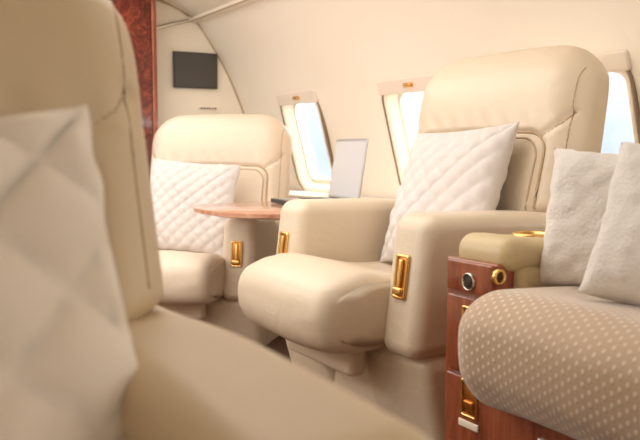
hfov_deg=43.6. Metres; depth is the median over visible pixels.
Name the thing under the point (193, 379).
seat
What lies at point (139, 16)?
wall
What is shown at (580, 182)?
throw pillow
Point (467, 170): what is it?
throw pillow
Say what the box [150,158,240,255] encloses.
throw pillow
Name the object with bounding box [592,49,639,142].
window
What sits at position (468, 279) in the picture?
speaker grille
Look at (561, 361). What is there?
seat cushion
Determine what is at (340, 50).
wall
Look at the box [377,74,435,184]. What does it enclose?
window
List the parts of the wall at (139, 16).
edge moulding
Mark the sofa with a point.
(527, 358)
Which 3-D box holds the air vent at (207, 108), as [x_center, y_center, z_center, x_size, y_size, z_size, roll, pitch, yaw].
[-0.608,-0.607,4.355,0.110,0.022,0.012,-3,6,-30]
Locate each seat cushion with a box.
[157,249,224,304]
[238,253,392,353]
[458,286,639,439]
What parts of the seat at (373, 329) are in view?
latch lever, armrest, latch lever, armrest, backrest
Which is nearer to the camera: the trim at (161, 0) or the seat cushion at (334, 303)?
the seat cushion at (334, 303)
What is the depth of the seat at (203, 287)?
3.46 m
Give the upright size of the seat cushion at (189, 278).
0.200 m
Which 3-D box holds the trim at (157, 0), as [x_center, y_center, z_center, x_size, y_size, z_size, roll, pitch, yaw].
[-0.828,-1.129,4.181,0.292,0.106,0.006,-3,6,-30]
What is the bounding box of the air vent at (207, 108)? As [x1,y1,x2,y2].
[199,106,217,110]
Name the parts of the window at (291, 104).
frame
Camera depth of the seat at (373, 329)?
1.97 m
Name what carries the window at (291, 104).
in the wall at (340, 50)
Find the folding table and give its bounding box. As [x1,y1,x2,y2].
[192,201,282,219]
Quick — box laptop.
[271,138,368,204]
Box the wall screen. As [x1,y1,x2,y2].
[173,51,217,88]
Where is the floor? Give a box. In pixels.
[264,336,290,360]
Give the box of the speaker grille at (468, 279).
[462,273,475,290]
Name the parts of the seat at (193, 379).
backrest, armrest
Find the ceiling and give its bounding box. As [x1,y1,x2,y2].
[163,0,266,24]
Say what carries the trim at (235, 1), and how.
attached to the wall at (340, 50)
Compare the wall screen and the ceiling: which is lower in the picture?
the wall screen
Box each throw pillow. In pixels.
[0,105,137,439]
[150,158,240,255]
[380,122,518,261]
[539,148,617,285]
[578,142,639,305]
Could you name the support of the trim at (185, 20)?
attached to the wall at (173, 102)
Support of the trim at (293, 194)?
attached to the wall at (340, 50)
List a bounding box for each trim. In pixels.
[156,19,189,29]
[157,0,187,16]
[161,0,243,113]
[189,0,256,22]
[289,190,370,197]
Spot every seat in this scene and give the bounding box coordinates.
[0,0,429,439]
[150,114,291,346]
[238,45,608,439]
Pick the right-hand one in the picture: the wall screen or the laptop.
the laptop
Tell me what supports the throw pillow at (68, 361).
on the seat at (193, 379)
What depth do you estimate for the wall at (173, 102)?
4.26 m
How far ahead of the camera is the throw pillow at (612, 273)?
1.24 m
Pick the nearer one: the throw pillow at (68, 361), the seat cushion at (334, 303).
the throw pillow at (68, 361)
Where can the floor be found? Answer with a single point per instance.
(278, 345)
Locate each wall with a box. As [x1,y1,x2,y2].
[111,0,157,173]
[156,0,242,128]
[200,0,639,198]
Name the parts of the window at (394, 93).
shade pull, frame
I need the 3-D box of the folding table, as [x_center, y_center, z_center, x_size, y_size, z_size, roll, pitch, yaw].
[-0.062,0.210,2.944,0.775,0.528,0.590,-3,6,-30]
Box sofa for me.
[445,231,639,439]
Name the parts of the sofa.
drawer, drawer, name plate, latch plate, drawer, drawer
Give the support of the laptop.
on the folding table
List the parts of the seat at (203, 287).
backrest, latch lever, armrest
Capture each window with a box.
[276,90,333,190]
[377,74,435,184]
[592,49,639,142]

